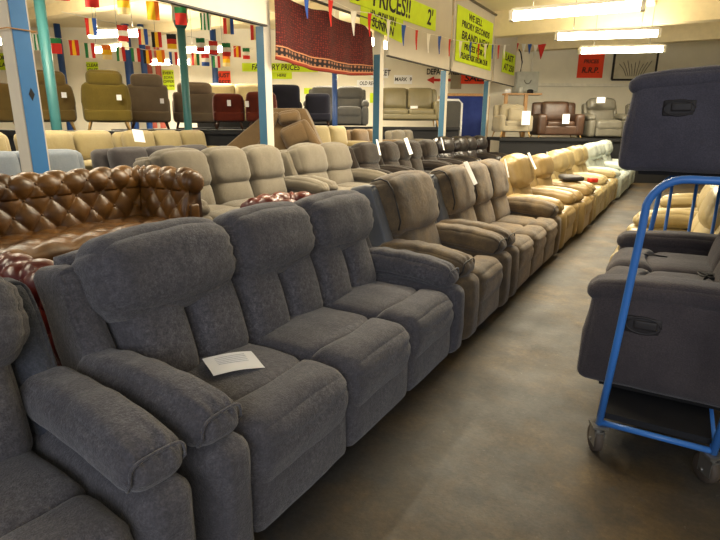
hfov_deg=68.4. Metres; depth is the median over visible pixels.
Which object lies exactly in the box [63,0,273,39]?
bunting
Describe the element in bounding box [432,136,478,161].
recliner armchair
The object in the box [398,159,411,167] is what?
lumbar cushion
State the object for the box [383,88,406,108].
cushion
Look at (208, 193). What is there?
lumbar cushion
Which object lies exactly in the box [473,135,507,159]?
recliner armchair
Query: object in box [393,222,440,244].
lumbar cushion
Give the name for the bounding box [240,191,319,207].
armchair
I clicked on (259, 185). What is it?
lumbar cushion
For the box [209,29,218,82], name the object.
wall column
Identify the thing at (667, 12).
ceiling
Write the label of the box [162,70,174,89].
poster
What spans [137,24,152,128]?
wall column
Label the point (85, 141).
cushion
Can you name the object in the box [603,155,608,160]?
lumbar cushion
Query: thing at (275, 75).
banner
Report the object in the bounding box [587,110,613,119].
lumbar cushion
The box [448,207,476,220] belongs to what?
lumbar cushion
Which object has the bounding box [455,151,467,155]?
lumbar cushion
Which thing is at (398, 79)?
wall sign
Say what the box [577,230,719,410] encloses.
recliner sofa
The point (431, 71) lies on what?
wall sign
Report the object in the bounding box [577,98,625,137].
recliner armchair
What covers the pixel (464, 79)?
poster
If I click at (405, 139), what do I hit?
paper tag
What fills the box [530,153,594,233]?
recliner armchair
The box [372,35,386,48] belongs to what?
fluorescent light
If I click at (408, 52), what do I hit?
fascia board
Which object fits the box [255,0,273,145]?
timber post
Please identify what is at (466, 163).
paper tag
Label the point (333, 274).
lumbar cushion
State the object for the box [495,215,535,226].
seat cushion
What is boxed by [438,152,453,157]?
lumbar cushion
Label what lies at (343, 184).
seat cushion
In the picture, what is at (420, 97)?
cushion
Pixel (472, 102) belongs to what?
screen
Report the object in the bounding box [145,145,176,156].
cushion
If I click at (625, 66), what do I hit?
framed picture
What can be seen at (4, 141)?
fabric sofa
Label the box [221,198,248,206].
seat cushion
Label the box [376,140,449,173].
recliner sofa
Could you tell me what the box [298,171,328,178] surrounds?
seat cushion
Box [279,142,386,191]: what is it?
recliner sofa
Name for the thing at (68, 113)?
armchair
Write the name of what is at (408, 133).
cushion
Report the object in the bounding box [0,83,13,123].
armchair
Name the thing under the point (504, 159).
paper tag
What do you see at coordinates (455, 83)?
board
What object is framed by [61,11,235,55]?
bunting
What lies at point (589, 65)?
poster
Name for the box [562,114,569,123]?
paper tag
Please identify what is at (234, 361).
paper sheet
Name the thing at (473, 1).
trim
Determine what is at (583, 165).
lumbar cushion
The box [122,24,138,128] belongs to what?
wall column
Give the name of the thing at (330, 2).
bunting
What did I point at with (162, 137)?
cushion
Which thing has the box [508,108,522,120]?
cushion
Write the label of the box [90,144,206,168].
fabric sofa
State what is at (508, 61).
poster
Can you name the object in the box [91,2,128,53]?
fluorescent light
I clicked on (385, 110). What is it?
seat cushion
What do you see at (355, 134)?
cushion
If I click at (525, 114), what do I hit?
paper tag
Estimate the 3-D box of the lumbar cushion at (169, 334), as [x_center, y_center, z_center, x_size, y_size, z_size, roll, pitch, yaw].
[-0.876,0.299,2.239,0.274,0.462,0.321,-13,6,33]
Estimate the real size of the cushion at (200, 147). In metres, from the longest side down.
0.485 x 0.460 x 0.240 m
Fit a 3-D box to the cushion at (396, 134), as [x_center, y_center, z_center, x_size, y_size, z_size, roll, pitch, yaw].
[0.940,-3.213,12.847,0.240,0.360,0.436,-2,12,32]
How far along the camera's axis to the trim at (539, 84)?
17.89 m
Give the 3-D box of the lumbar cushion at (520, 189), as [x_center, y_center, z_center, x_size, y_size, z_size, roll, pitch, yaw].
[2.149,-0.996,7.173,0.282,0.420,0.688,-13,6,33]
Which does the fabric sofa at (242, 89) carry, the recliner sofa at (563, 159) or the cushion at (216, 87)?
the cushion at (216, 87)
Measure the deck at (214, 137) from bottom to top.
1.420 m
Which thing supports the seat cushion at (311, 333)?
on the recliner sofa at (340, 326)
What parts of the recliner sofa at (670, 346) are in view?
seat, seat, handle lever, armrest, armrest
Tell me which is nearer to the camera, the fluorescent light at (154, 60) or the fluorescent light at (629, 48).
the fluorescent light at (629, 48)
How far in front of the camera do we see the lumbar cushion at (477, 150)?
12.99 m
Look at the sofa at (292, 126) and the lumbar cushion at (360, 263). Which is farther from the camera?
the sofa at (292, 126)
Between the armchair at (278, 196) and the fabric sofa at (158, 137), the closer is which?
the armchair at (278, 196)
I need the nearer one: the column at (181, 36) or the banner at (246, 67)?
the column at (181, 36)
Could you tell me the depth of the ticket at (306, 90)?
18.01 m
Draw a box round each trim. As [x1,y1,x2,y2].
[28,0,159,22]
[135,0,460,36]
[269,0,274,13]
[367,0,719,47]
[470,0,496,15]
[517,21,719,51]
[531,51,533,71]
[538,83,628,86]
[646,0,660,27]
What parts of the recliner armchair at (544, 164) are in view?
armrest, seat, armrest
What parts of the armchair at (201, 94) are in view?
backrest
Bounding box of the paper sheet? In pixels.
[202,351,264,375]
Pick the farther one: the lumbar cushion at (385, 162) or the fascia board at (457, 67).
the fascia board at (457, 67)
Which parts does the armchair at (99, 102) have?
backrest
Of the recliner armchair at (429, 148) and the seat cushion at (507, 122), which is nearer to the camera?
the recliner armchair at (429, 148)
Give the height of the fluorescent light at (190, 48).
1.350 m
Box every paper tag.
[61,92,66,97]
[132,129,145,142]
[376,139,380,154]
[404,138,412,154]
[463,161,476,184]
[504,159,508,176]
[521,111,530,124]
[527,152,536,168]
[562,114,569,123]
[596,97,605,102]
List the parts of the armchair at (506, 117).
armrest, backrest, armrest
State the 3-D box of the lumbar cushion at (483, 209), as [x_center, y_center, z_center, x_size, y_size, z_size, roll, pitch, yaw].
[1.255,-0.595,5.709,0.282,0.399,0.564,-13,6,33]
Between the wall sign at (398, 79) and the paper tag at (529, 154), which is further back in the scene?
the wall sign at (398, 79)
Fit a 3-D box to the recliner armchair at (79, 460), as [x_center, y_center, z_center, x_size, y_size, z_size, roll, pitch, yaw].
[-1.184,0.579,1.453,1.079,1.068,1.027,11,18,34]
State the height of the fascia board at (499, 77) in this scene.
1.780 m
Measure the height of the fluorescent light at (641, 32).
1.300 m
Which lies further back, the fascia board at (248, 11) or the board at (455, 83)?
the board at (455, 83)
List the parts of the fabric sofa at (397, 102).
backrest, armrest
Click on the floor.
(491, 443)
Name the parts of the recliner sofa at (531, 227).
armrest, seat, seat, armrest, seat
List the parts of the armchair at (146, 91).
backrest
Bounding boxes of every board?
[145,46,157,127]
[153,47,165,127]
[156,0,267,26]
[310,0,382,23]
[386,0,452,70]
[450,0,494,80]
[450,73,461,88]
[492,37,517,86]
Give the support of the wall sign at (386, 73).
attached to the wall
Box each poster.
[0,53,5,69]
[86,62,98,69]
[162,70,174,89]
[218,71,230,83]
[455,4,492,70]
[461,75,483,83]
[501,51,515,75]
[576,53,604,77]
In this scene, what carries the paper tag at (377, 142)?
attached to the recliner armchair at (363, 154)
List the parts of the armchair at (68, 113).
backrest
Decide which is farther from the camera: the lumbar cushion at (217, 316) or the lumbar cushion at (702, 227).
the lumbar cushion at (702, 227)
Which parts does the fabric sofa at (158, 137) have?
backrest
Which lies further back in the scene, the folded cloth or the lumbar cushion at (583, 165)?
the lumbar cushion at (583, 165)
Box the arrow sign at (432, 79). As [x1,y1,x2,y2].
[428,77,450,83]
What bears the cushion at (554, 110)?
on the armchair at (547, 115)
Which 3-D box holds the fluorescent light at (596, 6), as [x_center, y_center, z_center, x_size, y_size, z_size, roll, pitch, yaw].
[3.321,-4.609,8.041,1.960,1.400,0.160,8,17,26]
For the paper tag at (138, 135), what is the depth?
7.03 m
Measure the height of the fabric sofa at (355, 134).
0.831 m
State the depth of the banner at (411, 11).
10.21 m
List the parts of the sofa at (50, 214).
backrest, seat, armrest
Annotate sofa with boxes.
[0,132,10,150]
[0,149,84,175]
[0,165,203,259]
[14,130,113,169]
[35,190,464,539]
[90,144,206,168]
[112,130,212,147]
[133,145,328,219]
[197,83,257,127]
[227,108,322,149]
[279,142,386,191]
[303,86,368,125]
[315,126,367,145]
[346,129,398,142]
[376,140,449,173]
[383,88,438,126]
[385,130,430,141]
[429,158,561,297]
[451,135,499,160]
[546,148,608,220]
[566,145,617,205]
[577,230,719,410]
[583,142,630,197]
[598,140,634,185]
[609,185,719,261]
[618,65,719,176]
[658,193,698,210]
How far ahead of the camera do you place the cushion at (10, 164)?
5.13 m
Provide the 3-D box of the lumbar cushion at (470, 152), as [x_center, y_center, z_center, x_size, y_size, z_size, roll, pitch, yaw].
[2.562,-2.661,12.534,0.328,0.440,0.589,-13,6,33]
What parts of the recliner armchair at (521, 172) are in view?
armrest, seat, armrest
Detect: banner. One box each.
[242,63,317,71]
[272,72,291,78]
[350,0,435,30]
[360,6,402,42]
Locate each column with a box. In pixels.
[33,0,61,129]
[53,23,72,129]
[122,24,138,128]
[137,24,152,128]
[171,4,191,129]
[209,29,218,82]
[332,8,338,125]
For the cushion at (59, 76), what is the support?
on the armchair at (68, 113)
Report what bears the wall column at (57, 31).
on the floor
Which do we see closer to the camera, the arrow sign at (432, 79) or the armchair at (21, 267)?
the armchair at (21, 267)
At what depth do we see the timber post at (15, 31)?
4.65 m
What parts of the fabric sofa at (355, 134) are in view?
backrest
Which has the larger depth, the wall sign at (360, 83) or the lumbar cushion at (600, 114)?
the wall sign at (360, 83)
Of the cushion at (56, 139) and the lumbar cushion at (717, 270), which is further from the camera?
the cushion at (56, 139)
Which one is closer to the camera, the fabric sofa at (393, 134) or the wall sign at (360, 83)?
the fabric sofa at (393, 134)
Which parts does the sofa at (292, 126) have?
panel, armrest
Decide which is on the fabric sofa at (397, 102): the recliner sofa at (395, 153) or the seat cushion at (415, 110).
the seat cushion at (415, 110)
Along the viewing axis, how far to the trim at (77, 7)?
13.77 m
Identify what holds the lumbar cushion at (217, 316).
on the recliner sofa at (340, 326)
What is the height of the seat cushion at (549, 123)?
0.200 m
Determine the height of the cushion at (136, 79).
0.280 m
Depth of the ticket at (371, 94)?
18.07 m
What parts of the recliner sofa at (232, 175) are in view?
seat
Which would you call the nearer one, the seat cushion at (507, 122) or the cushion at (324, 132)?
the cushion at (324, 132)
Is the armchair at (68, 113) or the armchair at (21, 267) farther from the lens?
the armchair at (68, 113)
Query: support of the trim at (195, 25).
attached to the wall
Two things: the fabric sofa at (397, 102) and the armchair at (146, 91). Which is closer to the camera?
the armchair at (146, 91)
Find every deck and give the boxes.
[0,130,126,150]
[111,129,245,145]
[178,127,246,128]
[327,126,459,139]
[487,137,668,182]
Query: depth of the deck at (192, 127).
11.79 m
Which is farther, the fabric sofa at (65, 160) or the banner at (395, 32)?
the banner at (395, 32)
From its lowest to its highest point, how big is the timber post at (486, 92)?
4.600 m
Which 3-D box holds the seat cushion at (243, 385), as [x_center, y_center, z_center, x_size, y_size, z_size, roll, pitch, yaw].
[-0.558,0.512,2.288,0.506,0.218,0.624,9,17,29]
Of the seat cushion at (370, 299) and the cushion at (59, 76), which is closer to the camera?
the seat cushion at (370, 299)
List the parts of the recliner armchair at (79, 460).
seat, armrest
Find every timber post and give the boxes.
[0,0,50,173]
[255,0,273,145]
[373,30,383,143]
[438,70,448,136]
[481,80,489,137]
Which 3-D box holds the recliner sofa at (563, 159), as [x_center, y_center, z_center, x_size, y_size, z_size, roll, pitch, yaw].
[3.724,-1.544,9.309,1.077,1.126,1.682,9,17,29]
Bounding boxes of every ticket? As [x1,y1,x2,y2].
[304,88,311,93]
[370,93,372,102]
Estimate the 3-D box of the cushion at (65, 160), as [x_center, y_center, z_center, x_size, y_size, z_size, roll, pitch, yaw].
[-3.240,-1.033,5.568,0.240,0.460,0.601,-2,12,32]
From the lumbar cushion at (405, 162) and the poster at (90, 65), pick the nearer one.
the lumbar cushion at (405, 162)
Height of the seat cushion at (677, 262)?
0.216 m
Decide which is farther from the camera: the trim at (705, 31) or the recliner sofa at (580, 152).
the trim at (705, 31)
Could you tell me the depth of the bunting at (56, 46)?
9.88 m
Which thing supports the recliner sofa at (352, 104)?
on the deck at (431, 133)
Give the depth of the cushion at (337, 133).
10.76 m
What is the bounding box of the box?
[512,49,538,92]
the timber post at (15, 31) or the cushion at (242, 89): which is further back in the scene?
the cushion at (242, 89)
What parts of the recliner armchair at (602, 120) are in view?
armrest, seat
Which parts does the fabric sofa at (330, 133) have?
armrest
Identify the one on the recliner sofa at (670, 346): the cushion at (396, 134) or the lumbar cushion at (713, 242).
the lumbar cushion at (713, 242)
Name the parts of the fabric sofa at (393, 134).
backrest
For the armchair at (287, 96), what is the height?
0.931 m
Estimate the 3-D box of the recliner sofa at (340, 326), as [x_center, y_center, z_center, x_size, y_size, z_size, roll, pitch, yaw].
[-0.314,0.207,2.814,1.077,1.085,2.282,9,17,29]
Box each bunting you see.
[31,33,252,67]
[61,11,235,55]
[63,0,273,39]
[304,0,505,57]
[517,43,545,58]
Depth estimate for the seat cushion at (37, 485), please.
1.52 m
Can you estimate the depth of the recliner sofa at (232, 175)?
5.80 m
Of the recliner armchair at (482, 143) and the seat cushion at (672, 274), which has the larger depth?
the recliner armchair at (482, 143)
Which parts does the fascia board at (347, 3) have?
panel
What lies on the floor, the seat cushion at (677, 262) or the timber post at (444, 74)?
the timber post at (444, 74)
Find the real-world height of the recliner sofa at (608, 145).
1.183 m
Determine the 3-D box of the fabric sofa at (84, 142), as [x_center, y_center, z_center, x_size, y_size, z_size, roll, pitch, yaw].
[-3.433,-1.305,6.587,0.824,0.831,1.260,9,17,29]
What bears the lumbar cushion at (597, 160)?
on the recliner sofa at (596, 150)
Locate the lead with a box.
[697,271,714,279]
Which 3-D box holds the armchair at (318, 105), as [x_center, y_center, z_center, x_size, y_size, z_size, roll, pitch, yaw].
[-0.964,-3.654,12.209,0.620,0.751,0.884,-1,15,-4]
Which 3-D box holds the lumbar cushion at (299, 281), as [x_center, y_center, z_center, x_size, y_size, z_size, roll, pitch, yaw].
[-0.396,0.093,3.021,0.274,0.461,0.318,-13,6,33]
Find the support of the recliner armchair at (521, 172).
on the floor
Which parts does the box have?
door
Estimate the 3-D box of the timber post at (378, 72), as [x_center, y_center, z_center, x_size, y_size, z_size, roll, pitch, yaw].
[0.346,-3.538,10.017,0.140,4.600,0.146,9,17,29]
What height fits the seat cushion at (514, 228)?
0.215 m
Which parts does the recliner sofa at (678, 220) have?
armrest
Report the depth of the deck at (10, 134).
8.36 m
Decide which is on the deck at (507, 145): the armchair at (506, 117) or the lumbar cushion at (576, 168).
the armchair at (506, 117)
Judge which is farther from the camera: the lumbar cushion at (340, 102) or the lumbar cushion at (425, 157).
the lumbar cushion at (340, 102)
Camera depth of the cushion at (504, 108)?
15.42 m
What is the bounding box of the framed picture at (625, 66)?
[611,52,658,80]
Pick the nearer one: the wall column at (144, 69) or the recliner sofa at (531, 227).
the recliner sofa at (531, 227)
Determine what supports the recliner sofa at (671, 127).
on the recliner sofa at (670, 346)
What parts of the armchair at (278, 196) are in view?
armrest, backrest, armrest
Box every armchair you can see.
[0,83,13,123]
[0,251,61,364]
[0,276,195,539]
[36,70,76,129]
[81,69,132,129]
[127,73,170,128]
[172,82,216,128]
[212,93,244,129]
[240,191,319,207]
[245,91,276,125]
[272,84,301,107]
[304,93,331,125]
[348,142,410,173]
[351,170,511,338]
[418,139,463,164]
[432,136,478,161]
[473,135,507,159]
[492,104,532,137]
[500,153,578,248]
[529,101,584,137]
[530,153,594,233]
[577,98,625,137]
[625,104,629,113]
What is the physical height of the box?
1.332 m
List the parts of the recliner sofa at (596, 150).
armrest, seat, seat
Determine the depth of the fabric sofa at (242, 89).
12.96 m
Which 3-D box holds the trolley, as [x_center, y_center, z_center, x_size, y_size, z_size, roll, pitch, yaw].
[1.855,0.049,3.079,0.601,1.320,2.086,9,17,29]
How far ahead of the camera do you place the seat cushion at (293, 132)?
7.90 m
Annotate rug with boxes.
[274,0,372,75]
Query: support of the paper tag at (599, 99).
on the recliner armchair at (602, 120)
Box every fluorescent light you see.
[85,4,142,38]
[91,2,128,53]
[149,25,191,64]
[186,17,232,53]
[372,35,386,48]
[509,0,645,21]
[554,0,661,40]
[577,8,666,54]
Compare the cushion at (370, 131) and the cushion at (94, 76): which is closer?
the cushion at (94, 76)
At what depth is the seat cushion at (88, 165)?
6.26 m
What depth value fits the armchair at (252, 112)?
10.20 m
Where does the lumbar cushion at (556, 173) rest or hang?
on the recliner sofa at (563, 159)
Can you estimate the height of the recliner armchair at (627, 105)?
1.063 m
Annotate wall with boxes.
[0,27,719,151]
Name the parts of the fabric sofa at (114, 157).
backrest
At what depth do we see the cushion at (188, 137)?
8.08 m
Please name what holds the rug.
hanging from the fascia board at (347, 3)
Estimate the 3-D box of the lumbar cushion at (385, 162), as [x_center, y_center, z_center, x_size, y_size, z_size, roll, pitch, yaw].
[0.523,-1.746,9.196,0.280,0.390,0.471,-13,6,33]
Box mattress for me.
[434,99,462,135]
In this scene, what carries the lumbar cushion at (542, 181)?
on the recliner armchair at (544, 164)
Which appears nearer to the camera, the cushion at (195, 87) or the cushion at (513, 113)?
the cushion at (195, 87)
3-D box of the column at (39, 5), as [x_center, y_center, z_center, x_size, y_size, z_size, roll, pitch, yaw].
[-4.260,-2.817,7.232,0.240,4.600,0.240,9,17,29]
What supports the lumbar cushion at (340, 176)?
on the recliner sofa at (330, 163)
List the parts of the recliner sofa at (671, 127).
handle lever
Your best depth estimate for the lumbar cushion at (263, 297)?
2.63 m
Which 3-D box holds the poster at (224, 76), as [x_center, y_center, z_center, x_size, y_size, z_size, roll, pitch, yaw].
[-4.598,-6.457,17.921,0.443,0.508,0.018,0,15,0]
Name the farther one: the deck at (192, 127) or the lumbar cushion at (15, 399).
the deck at (192, 127)
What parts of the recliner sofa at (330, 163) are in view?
seat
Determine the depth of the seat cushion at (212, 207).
5.32 m
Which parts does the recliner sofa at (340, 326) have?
armrest, seat, seat, seat, armrest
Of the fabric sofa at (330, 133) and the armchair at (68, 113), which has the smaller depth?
the armchair at (68, 113)
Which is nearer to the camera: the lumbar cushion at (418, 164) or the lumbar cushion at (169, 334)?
the lumbar cushion at (169, 334)
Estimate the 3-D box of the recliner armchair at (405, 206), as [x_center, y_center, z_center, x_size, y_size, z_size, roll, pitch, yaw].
[0.575,-0.207,4.259,1.077,1.142,1.084,9,17,29]
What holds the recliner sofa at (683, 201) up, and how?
on the floor
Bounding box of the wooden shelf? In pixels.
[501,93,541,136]
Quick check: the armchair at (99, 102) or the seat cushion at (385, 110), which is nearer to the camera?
the armchair at (99, 102)
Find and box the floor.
[254,183,719,539]
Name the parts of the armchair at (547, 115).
armrest, backrest, armrest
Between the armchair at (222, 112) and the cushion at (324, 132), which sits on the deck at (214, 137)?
the armchair at (222, 112)
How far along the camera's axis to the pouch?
8.19 m
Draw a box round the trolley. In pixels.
[587,175,719,482]
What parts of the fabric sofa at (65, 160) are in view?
backrest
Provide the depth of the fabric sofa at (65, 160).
5.49 m
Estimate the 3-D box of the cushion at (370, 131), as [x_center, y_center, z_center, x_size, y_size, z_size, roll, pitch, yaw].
[0.292,-3.043,12.164,0.240,0.380,0.563,-2,12,32]
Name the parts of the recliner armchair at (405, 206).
armrest, armrest, seat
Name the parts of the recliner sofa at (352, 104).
seat, armrest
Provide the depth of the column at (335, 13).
13.51 m
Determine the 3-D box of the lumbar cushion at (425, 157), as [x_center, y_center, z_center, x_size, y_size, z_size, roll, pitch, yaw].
[1.378,-2.118,10.592,0.280,0.390,0.528,-13,6,33]
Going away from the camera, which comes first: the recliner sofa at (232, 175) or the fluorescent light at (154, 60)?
the recliner sofa at (232, 175)
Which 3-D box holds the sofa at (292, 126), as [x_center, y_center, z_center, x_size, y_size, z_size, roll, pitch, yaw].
[-1.426,-2.054,8.199,1.972,0.866,0.650,0,15,0]
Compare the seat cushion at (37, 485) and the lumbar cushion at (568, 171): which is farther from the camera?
the lumbar cushion at (568, 171)
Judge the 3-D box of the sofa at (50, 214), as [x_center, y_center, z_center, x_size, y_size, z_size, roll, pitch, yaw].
[-2.170,-0.324,4.020,0.844,0.815,1.974,9,17,29]
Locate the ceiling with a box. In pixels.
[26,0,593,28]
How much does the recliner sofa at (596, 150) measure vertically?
1.163 m
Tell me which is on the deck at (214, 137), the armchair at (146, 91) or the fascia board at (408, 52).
the armchair at (146, 91)
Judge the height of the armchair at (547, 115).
1.028 m
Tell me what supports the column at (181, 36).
on the floor
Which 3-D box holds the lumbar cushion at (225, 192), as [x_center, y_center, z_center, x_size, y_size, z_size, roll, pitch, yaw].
[-1.457,-0.859,5.953,0.282,0.352,0.594,-13,6,33]
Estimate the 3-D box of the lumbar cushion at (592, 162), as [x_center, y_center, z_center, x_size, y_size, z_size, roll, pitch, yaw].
[5.208,-2.325,11.993,0.280,0.510,0.608,-13,6,33]
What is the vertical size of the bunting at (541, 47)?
0.480 m
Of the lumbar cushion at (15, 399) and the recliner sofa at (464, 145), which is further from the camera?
the recliner sofa at (464, 145)
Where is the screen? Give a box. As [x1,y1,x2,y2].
[438,93,489,148]
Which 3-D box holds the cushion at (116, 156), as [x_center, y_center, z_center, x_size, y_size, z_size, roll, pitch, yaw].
[-2.757,-1.244,6.358,0.240,0.460,0.485,-2,12,32]
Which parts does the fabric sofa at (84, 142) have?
backrest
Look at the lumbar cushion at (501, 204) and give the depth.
6.02 m
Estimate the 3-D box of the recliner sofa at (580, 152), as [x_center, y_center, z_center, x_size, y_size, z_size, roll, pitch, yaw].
[4.573,-1.923,10.696,1.075,1.143,1.599,9,17,29]
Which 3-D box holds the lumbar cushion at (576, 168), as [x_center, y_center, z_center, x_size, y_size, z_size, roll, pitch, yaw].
[4.256,-1.925,10.530,0.280,0.490,0.589,-13,6,33]
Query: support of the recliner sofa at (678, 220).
on the floor
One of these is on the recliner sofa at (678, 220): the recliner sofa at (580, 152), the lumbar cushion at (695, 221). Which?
the lumbar cushion at (695, 221)
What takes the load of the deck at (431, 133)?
on the floor
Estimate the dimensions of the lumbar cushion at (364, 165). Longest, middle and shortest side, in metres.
0.567 x 0.390 x 0.280 m
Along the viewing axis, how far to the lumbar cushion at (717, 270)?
2.74 m
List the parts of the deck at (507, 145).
leg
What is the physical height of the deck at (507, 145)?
1.220 m
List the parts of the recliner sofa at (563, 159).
armrest, seat, seat, armrest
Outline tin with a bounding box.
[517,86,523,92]
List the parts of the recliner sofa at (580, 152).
armrest, seat, seat, armrest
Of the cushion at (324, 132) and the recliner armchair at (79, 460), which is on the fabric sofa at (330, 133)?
the cushion at (324, 132)
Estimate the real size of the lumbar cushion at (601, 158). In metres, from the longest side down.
0.608 x 0.510 x 0.280 m
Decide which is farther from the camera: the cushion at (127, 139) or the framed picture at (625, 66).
the framed picture at (625, 66)
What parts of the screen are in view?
rail, cloth panel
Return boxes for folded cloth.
[558,174,583,180]
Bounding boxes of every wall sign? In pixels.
[357,80,383,86]
[371,68,390,77]
[394,75,411,83]
[427,69,458,74]
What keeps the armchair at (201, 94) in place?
on the deck at (214, 137)
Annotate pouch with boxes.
[587,177,597,182]
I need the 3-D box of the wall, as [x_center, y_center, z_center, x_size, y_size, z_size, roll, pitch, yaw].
[-1.958,-5.984,18.223,34.000,5.000,0.303,0,15,0]
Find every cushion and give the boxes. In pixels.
[0,151,20,175]
[0,366,31,461]
[0,448,85,537]
[16,149,79,171]
[36,70,65,84]
[45,130,74,149]
[71,130,113,159]
[84,161,92,169]
[85,69,122,84]
[106,305,198,371]
[107,146,147,168]
[121,130,155,146]
[130,73,162,86]
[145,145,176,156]
[152,130,181,145]
[177,82,211,93]
[177,144,206,150]
[179,130,206,146]
[184,280,248,356]
[187,343,298,401]
[201,185,215,204]
[208,205,231,210]
[209,83,234,93]
[210,180,253,204]
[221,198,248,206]
[231,271,289,341]
[235,84,257,105]
[249,177,286,196]
[249,307,367,360]
[277,255,322,314]
[280,120,307,148]
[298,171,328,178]
[309,249,350,305]
[315,126,330,141]
[322,281,416,319]
[327,169,353,184]
[328,126,347,144]
[337,99,361,108]
[338,182,368,186]
[341,238,375,286]
[350,129,368,140]
[359,163,379,168]
[366,129,372,140]
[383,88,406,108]
[383,108,407,113]
[384,161,399,164]
[392,130,405,139]
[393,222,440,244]
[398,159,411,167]
[403,130,413,139]
[407,88,431,108]
[408,108,433,113]
[410,158,423,170]
[424,156,436,159]
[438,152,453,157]
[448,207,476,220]
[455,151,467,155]
[467,150,476,156]
[473,200,494,223]
[476,149,486,152]
[490,194,510,220]
[491,222,522,232]
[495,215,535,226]
[500,104,520,120]
[505,120,525,125]
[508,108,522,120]
[512,185,532,193]
[537,177,553,185]
[541,101,568,120]
[547,121,574,125]
[554,171,565,178]
[565,169,572,173]
[572,165,582,171]
[581,163,587,171]
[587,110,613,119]
[588,159,597,166]
[596,159,600,166]
[599,157,604,166]
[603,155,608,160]
[646,252,712,274]
[646,272,711,281]
[691,212,698,231]
[693,222,715,233]
[708,232,719,271]
[712,262,719,282]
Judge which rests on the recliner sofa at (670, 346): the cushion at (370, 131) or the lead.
the lead
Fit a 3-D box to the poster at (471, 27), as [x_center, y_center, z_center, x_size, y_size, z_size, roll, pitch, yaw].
[2.968,-5.885,13.606,0.018,1.220,2.750,9,17,29]

